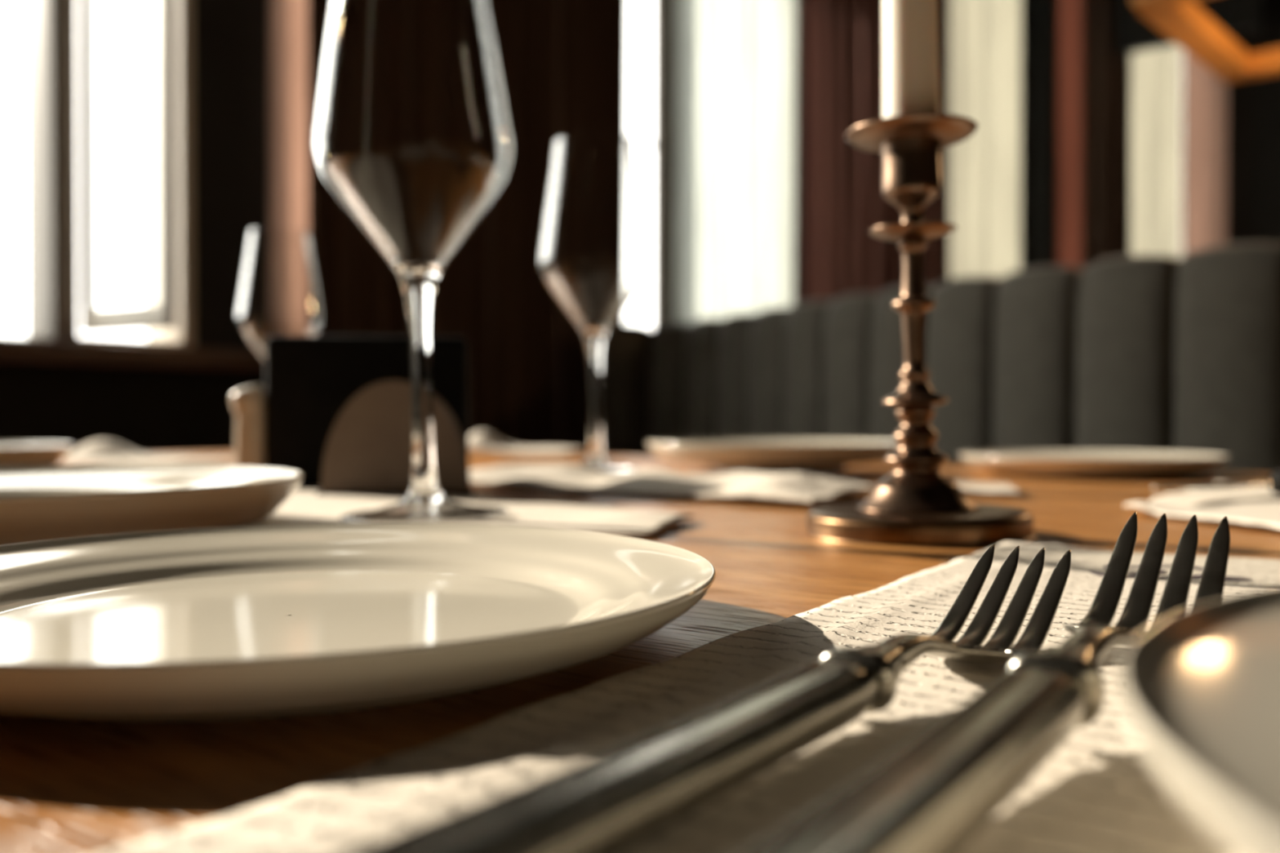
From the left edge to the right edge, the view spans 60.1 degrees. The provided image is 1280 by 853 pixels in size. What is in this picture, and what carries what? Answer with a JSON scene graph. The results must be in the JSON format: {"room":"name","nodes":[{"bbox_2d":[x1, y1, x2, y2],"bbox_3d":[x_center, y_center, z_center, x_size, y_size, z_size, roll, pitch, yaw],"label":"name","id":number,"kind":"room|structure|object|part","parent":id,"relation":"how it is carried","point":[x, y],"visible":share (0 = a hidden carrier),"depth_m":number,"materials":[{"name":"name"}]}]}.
{"room":"restaurant dining room","nodes":[
{"label":"restaurant dining room","id":0,"kind":"room"},
{"bbox_2d":[0,0,804,453],"bbox_3d":[-1.398,-0.974,3.226,0.240,3.500,7.900,0,1,37],"label":"wall","id":1,"kind":"structure","parent":0,"point":[146,411],"depth_m":3.23,"materials":[{"name":"brown wood"}]},
{"bbox_2d":[0,0,195,347],"bbox_3d":[-2.017,-1.163,2.061,0.566,1.900,2.675,0,1,37],"label":"window","id":2,"kind":"structure","parent":1,"relation":"in","point":[167,316],"depth_m":2.91,"materials":[{"name":"white"}]},
{"bbox_3d":[-2.188,-1.164,2.188,0.140,1.900,2.675,0,1,37],"label":"frame","id":3,"kind":"part","parent":2,"relation":"part of","materials":[{"name":"white"}]},
{"bbox_3d":[-1.313,-1.145,2.824,0.355,1.800,0.030,0,1,31],"label":"sash frame","id":4,"kind":"part","parent":2,"relation":"part of","materials":[{"name":"beige"}]},
{"bbox_2d":[0,337,265,373],"bbox_3d":[-1.490,-0.187,2.828,0.100,0.063,4.740,0,1,37],"label":"window sill","id":5,"kind":"structure","parent":1,"relation":"attached to","point":[13,351],"depth_m":2.92,"materials":[{"name":"brown wood"}]},
{"bbox_2d":[268,0,307,336],"bbox_3d":[-1.075,-1.278,3.403,0.030,2.097,0.165,0,1,37],"label":"sheer curtain","id":6,"kind":"object","parent":1,"relation":"hanging from","point":[287,19],"visible":0.8,"depth_m":3.39,"materials":[{"name":"fabric"}]},
{"bbox_2d":[626,0,676,326],"bbox_3d":[0.283,-1.347,5.440,0.190,2.200,1.535,0,1,37],"label":"window","id":7,"kind":"structure","parent":1,"relation":"in","point":[664,145],"depth_m":5.05,"materials":[{"name":"beige"}]},
{"bbox_2d":[675,0,796,323],"bbox_3d":[0.493,-1.407,5.441,0.051,2.280,1.120,0,1,37],"label":"sheer curtain","id":8,"kind":"object","parent":1,"relation":"attached to","point":[736,60],"visible":0.81,"depth_m":5.39,"materials":[{"name":"white fabric"}]},
{"bbox_2d":[1226,0,1279,244],"bbox_3d":[3.526,-0.985,4.308,6.340,3.500,0.240,0,1,37],"label":"wall","id":9,"kind":"structure","parent":0,"point":[1253,170],"depth_m":4.80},
{"bbox_2d":[949,0,1021,279],"bbox_3d":[1.715,-1.374,5.449,0.410,2.345,0.038,0,1,37],"label":"sheer curtain","id":10,"kind":"object","parent":9,"relation":"attached to","point":[985,35],"visible":0.64,"depth_m":5.45,"materials":[{"name":"beige fabric"}]},
{"bbox_2d":[1057,0,1083,268],"bbox_3d":[2.031,-1.372,5.211,0.180,2.345,0.039,0,1,37],"label":"sheer curtain","id":11,"kind":"object","parent":9,"relation":"attached to","point":[1070,11],"visible":0.35,"depth_m":5.22,"materials":[{"name":"fabric"}]},
{"bbox_2d":[1130,44,1182,259],"bbox_3d":[2.325,-1.369,4.991,0.215,2.345,0.032,0,1,37],"label":"sheer curtain","id":12,"kind":"object","parent":9,"relation":"attached to","point":[1156,74],"visible":0.42,"depth_m":4.99,"materials":[{"name":"beige fabric"}]},
{"bbox_2d":[1115,0,1262,55],"bbox_3d":[2.353,-2.100,4.758,0.570,0.880,0.050,0,1,37],"label":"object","id":13,"kind":"structure","parent":9,"relation":"attached to","point":[1133,33],"depth_m":4.81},
{"bbox_2d":[1181,49,1227,257],"bbox_3d":[2.487,-1.368,4.869,0.180,2.345,0.040,0,1,37],"label":"sheer curtain","id":14,"kind":"object","parent":9,"relation":"attached to","point":[1204,95],"visible":0.44,"depth_m":4.88,"materials":[{"name":"fabric"}]},
{"bbox_3d":[1.075,0.845,1.259,6.580,0.100,8.090,0,1,37],"label":"floor","id":15,"kind":"structure","parent":0,"visible":0},
{"bbox_2d":[307,0,627,455],"bbox_3d":[-0.533,-0.921,3.928,0.088,3.320,1.570,0,1,37],"label":"wall","id":16,"kind":"structure","parent":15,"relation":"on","point":[412,131],"depth_m":3.88,"materials":[{"name":"brown wood"}]},
{"bbox_2d":[0,451,1279,852],"bbox_3d":[0.108,0.426,0.648,2.600,0.750,1.340,0,1,37],"label":"dining table","id":17,"kind":"object","parent":15,"relation":"on","point":[66,786],"visible":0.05,"depth_m":0.25,"materials":[{"name":"brown wood"}]},
{"bbox_2d":[0,442,72,466],"bbox_3d":[-0.660,0.033,1.020,0.244,0.030,0.244,0,1,38],"label":"plate","id":18,"kind":"object","parent":17,"relation":"on","point":[11,454],"visible":0.87,"depth_m":1.00,"materials":[{"name":"ceramic"}]},
{"bbox_2d":[61,440,234,464],"bbox_3d":[-0.561,0.029,1.280,0.183,0.026,0.144,0,1,21],"label":"napkin","id":19,"kind":"object","parent":17,"relation":"on","point":[98,451],"visible":0.95,"depth_m":1.26,"materials":[{"name":"beige fabric"}]},
{"bbox_2d":[0,464,303,545],"bbox_3d":[-0.300,0.038,0.505,0.280,0.029,0.280,0,1,41],"label":"plate","id":20,"kind":"object","parent":17,"relation":"on","point":[38,503],"visible":0.91,"depth_m":0.46,"materials":[{"name":"ceramic"}]},
{"bbox_2d":[230,385,265,467],"bbox_3d":[-0.298,0.009,0.850,0.032,0.082,0.031,0,1,0],"label":"salt shaker","id":21,"kind":"object","parent":17,"relation":"on","point":[248,403],"visible":0.69,"depth_m":0.84,"materials":[{"name":"beige ceramic"}]},
{"bbox_2d":[236,227,321,359],"bbox_3d":[-0.390,-0.082,1.199,0.088,0.256,0.088,0,1,0],"label":"wine glass","id":22,"kind":"object","parent":17,"relation":"on","point":[246,334],"visible":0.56,"depth_m":1.19,"materials":[{"name":"white"}]},
{"bbox_2d":[0,523,715,723],"bbox_3d":[-0.091,0.046,0.289,0.222,0.019,0.222,0,1,15],"label":"dinner plate","id":23,"kind":"object","parent":17,"relation":"on","point":[228,624],"visible":1,"depth_m":0.29,"materials":[{"name":"ceramic"}]},
{"bbox_2d":[264,334,468,487],"bbox_3d":[-0.211,-0.011,0.865,0.152,0.118,0.045,0,1,-8],"label":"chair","id":24,"kind":"object","parent":17,"relation":"on","point":[310,380],"visible":0.48,"depth_m":0.84,"materials":[{"name":"black paint"}]},
{"bbox_2d":[239,487,694,536],"bbox_3d":[-0.191,0.048,0.653,0.475,0.005,0.232,1,1,43],"label":"napkin","id":25,"kind":"object","parent":17,"relation":"on","point":[304,506],"visible":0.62,"depth_m":0.60,"materials":[{"name":"beige fabric"}]},
{"bbox_2d":[316,380,474,497],"bbox_3d":[-0.170,0.009,0.775,0.104,0.082,0.040,0,1,-4],"label":"napkin holder","id":26,"kind":"object","parent":25,"relation":"on","point":[368,451],"visible":0.8,"depth_m":0.76,"materials":[{"name":"brown paint"}]},
{"bbox_3d":[-0.171,0.007,0.791,0.098,0.078,0.004,0,1,-4],"label":"panel","id":27,"kind":"part","parent":26,"relation":"part of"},
{"bbox_2d":[312,0,513,522],"bbox_3d":[-0.120,-0.106,0.591,0.105,0.309,0.105,0,1,-21],"label":"wine glass","id":28,"kind":"object","parent":25,"relation":"on","point":[418,281],"visible":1,"depth_m":0.58,"materials":[{"name":"white"}]},
{"bbox_2d":[312,0,513,266],"bbox_3d":[-0.121,-0.172,0.590,0.105,0.174,0.105,-2,1,0],"label":"bowl","id":29,"kind":"object","parent":28,"relation":"on","point":[337,191],"depth_m":0.58,"materials":[{"name":"clear glass"}]},
{"bbox_3d":[-0.117,-0.022,0.592,0.029,0.126,0.029,-2,1,0],"label":"stem","id":30,"kind":"part","parent":28,"relation":"part of","materials":[{"name":"clear glass"}]},
{"bbox_2d":[468,431,588,457],"bbox_3d":[-0.138,0.019,1.290,0.151,0.029,0.089,0,1,23],"label":"folded napkin","id":31,"kind":"object","parent":17,"relation":"on","point":[480,442],"visible":0.98,"depth_m":1.27,"materials":[{"name":"beige fabric"}]},
{"bbox_2d":[469,463,875,503],"bbox_3d":[-0.018,0.039,0.889,0.209,0.015,0.497,0,1,-34],"label":"napkin","id":32,"kind":"object","parent":17,"relation":"on","point":[789,486],"visible":0.99,"depth_m":0.80,"materials":[{"name":"beige fabric"}]},
{"bbox_2d":[538,133,650,472],"bbox_3d":[-0.043,-0.112,1.039,0.105,0.307,0.105,0,1,-24],"label":"wine glass","id":33,"kind":"object","parent":32,"relation":"on","point":[595,338],"visible":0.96,"depth_m":1.03,"materials":[{"name":"white"}]},
{"bbox_2d":[538,133,650,328],"bbox_3d":[-0.043,-0.178,1.038,0.105,0.174,0.105,-1,1,0],"label":"bowl","id":34,"kind":"object","parent":33,"relation":"on","point":[546,280],"depth_m":1.03,"materials":[{"name":"clear glass"}]},
{"bbox_3d":[-0.042,-0.028,1.040,0.029,0.126,0.029,-1,1,0],"label":"stem","id":35,"kind":"part","parent":33,"relation":"part of","materials":[{"name":"clear glass"}]},
{"bbox_2d":[103,541,1279,852],"bbox_3d":[0.126,0.053,0.215,0.242,0.005,0.484,0,1,34],"label":"napkin","id":36,"kind":"object","parent":17,"relation":"on","point":[1100,791],"visible":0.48,"depth_m":0.18,"materials":[{"name":"beige fabric"}]},
{"bbox_2d":[347,543,1071,852],"bbox_3d":[0.030,0.042,0.186,0.026,0.022,0.233,0,1,36],"label":"fork","id":37,"kind":"object","parent":36,"relation":"on","point":[613,801],"visible":0.99,"depth_m":0.16,"materials":[{"name":"silver metal"}]},
{"bbox_3d":[-0.001,0.047,0.145,0.016,0.012,0.130,0,1,36],"label":"handle","id":38,"kind":"part","parent":37,"relation":"part of","materials":[{"name":"silver metal"}]},
{"bbox_2d":[747,511,1230,852],"bbox_3d":[0.059,0.038,0.169,0.028,0.031,0.246,0,1,36],"label":"fork","id":39,"kind":"object","parent":36,"relation":"on","point":[940,790],"visible":0.91,"depth_m":0.15,"materials":[{"name":"silver metal"}]},
{"bbox_3d":[0.027,0.047,0.125,0.016,0.014,0.138,0,1,36],"label":"handle","id":40,"kind":"part","parent":39,"relation":"part of","materials":[{"name":"silver metal"}]},
{"bbox_2d":[1116,587,1279,852],"bbox_3d":[0.171,0.040,0.068,0.260,0.026,0.260,0,1,-4],"label":"dinner plate","id":41,"kind":"object","parent":36,"relation":"on","point":[1198,689],"visible":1,"depth_m":0.12,"materials":[{"name":"ceramic"}]},
{"bbox_2d":[647,438,897,471],"bbox_3d":[0.135,0.028,1.105,0.256,0.026,0.256,0,1,15],"label":"plate","id":42,"kind":"object","parent":17,"relation":"on","point":[730,454],"visible":0.95,"depth_m":1.01,"materials":[{"name":"ceramic"}]},
{"bbox_2d":[806,113,1039,547],"bbox_3d":[0.136,-0.045,0.540,0.112,0.198,0.112,0,1,-24],"label":"candlestick","id":43,"kind":"object","parent":17,"relation":"on","point":[916,504],"visible":1,"depth_m":0.53,"materials":[{"name":"gold metal"}]},
{"bbox_2d":[881,0,939,118],"bbox_3d":[0.131,-0.236,0.538,0.028,0.198,0.028,-1,1,0],"label":"candle","id":44,"kind":"object","parent":43,"relation":"on","point":[910,57],"visible":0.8,"depth_m":0.53,"materials":[{"name":"beige wax"}]},
{"bbox_2d":[880,137,942,222],"bbox_3d":[0.132,-0.115,0.539,0.029,0.044,0.029,-1,1,0],"label":"candle cup","id":45,"kind":"object","parent":43,"relation":"on","point":[912,175],"depth_m":0.53,"materials":[{"name":"gold metal"}]},
{"bbox_3d":[0.134,-0.026,0.540,0.058,0.134,0.058,-1,1,0],"label":"stem","id":46,"kind":"part","parent":43,"relation":"part of","materials":[{"name":"gold metal"}]},
{"bbox_2d":[955,482,1019,493],"bbox_3d":[0.248,0.045,0.818,0.055,0.007,0.096,0,1,14],"label":"napkin","id":47,"kind":"object","parent":17,"relation":"on","point":[968,487],"visible":0.77,"depth_m":0.80,"materials":[{"name":"beige fabric"}]},
{"bbox_2d":[959,449,1229,479],"bbox_3d":[0.440,0.037,1.085,0.244,0.020,0.244,0,1,-38],"label":"dinner plate","id":48,"kind":"object","parent":17,"relation":"on","point":[1060,464],"visible":1,"depth_m":1.01,"materials":[{"name":"ceramic"}]},
{"bbox_2d":[1124,482,1279,528],"bbox_3d":[0.407,0.046,0.669,0.305,0.007,0.371,0,1,-24],"label":"napkin","id":49,"kind":"object","parent":17,"relation":"on","point":[1258,505],"visible":0.89,"depth_m":0.66,"materials":[{"name":"beige fabric"}]},
{"bbox_2d":[1151,470,1279,494],"bbox_3d":[0.406,0.036,0.710,0.215,0.017,0.025,0,1,-25],"label":"table knife","id":50,"kind":"object","parent":49,"relation":"on","point":[1273,483],"visible":1,"depth_m":0.69,"materials":[{"name":"black paint"}]},
{"bbox_3d":[0.362,0.037,0.689,0.117,0.002,0.019,0,1,-25],"label":"blade","id":51,"kind":"part","parent":50,"relation":"part of","materials":[{"name":"silver metal"}]},
{"bbox_3d":[0.458,0.036,0.734,0.100,0.017,0.025,0,1,-25],"label":"handle","id":52,"kind":"part","parent":50,"relation":"part of","materials":[{"name":"black paint"}]},
{"bbox_2d":[804,0,949,302],"bbox_3d":[1.213,-0.939,5.716,0.790,3.320,0.078,0,1,37],"label":"curtain","id":53,"kind":"object","parent":15,"relation":"on","point":[844,198],"visible":0.32,"depth_m":5.80,"materials":[{"name":"brown fabric"}]},
{"bbox_2d":[597,242,1279,474],"bbox_3d":[0.718,0.208,2.652,0.855,1.147,3.449,0,1,-36],"label":"sofa","id":54,"kind":"object","parent":15,"relation":"on","point":[1140,353],"visible":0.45,"depth_m":2.52,"materials":[{"name":"grey fabric"}]},
{"bbox_2d":[1020,0,1058,269],"bbox_3d":[1.883,-0.934,5.214,0.165,3.320,0.060,0,1,37],"label":"curtain","id":55,"kind":"object","parent":15,"relation":"on","point":[1039,18],"visible":0.5,"depth_m":5.21,"materials":[{"name":"grey fabric"}]},
{"bbox_2d":[1081,0,1131,268],"bbox_3d":[2.124,-0.932,5.035,0.205,3.320,0.061,0,1,37],"label":"wall","id":56,"kind":"structure","parent":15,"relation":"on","point":[1106,74],"depth_m":5.03,"materials":[{"name":"brown wood"}]},
{"bbox_3d":[1.075,-2.754,1.223,6.580,0.100,8.090,0,1,37],"label":"ceiling","id":57,"kind":"structure","parent":0,"visible":0},
{"bbox_2d":[1129,0,1279,83],"bbox_3d":[1.640,-1.758,2.474,0.795,1.913,0.795,1,1,42],"label":"pendant lamp","id":58,"kind":"object","parent":57,"relation":"hanging from","point":[1184,22],"visible":1,"depth_m":2.73,"materials":[{"name":"orange metal"}]},
{"bbox_3d":[1.626,-1.830,2.753,0.006,1.700,0.464,0,1,-3],"label":"suspension cord","id":59,"kind":"part","parent":58,"relation":"part of","materials":[{"name":"black paint"}]}
]}

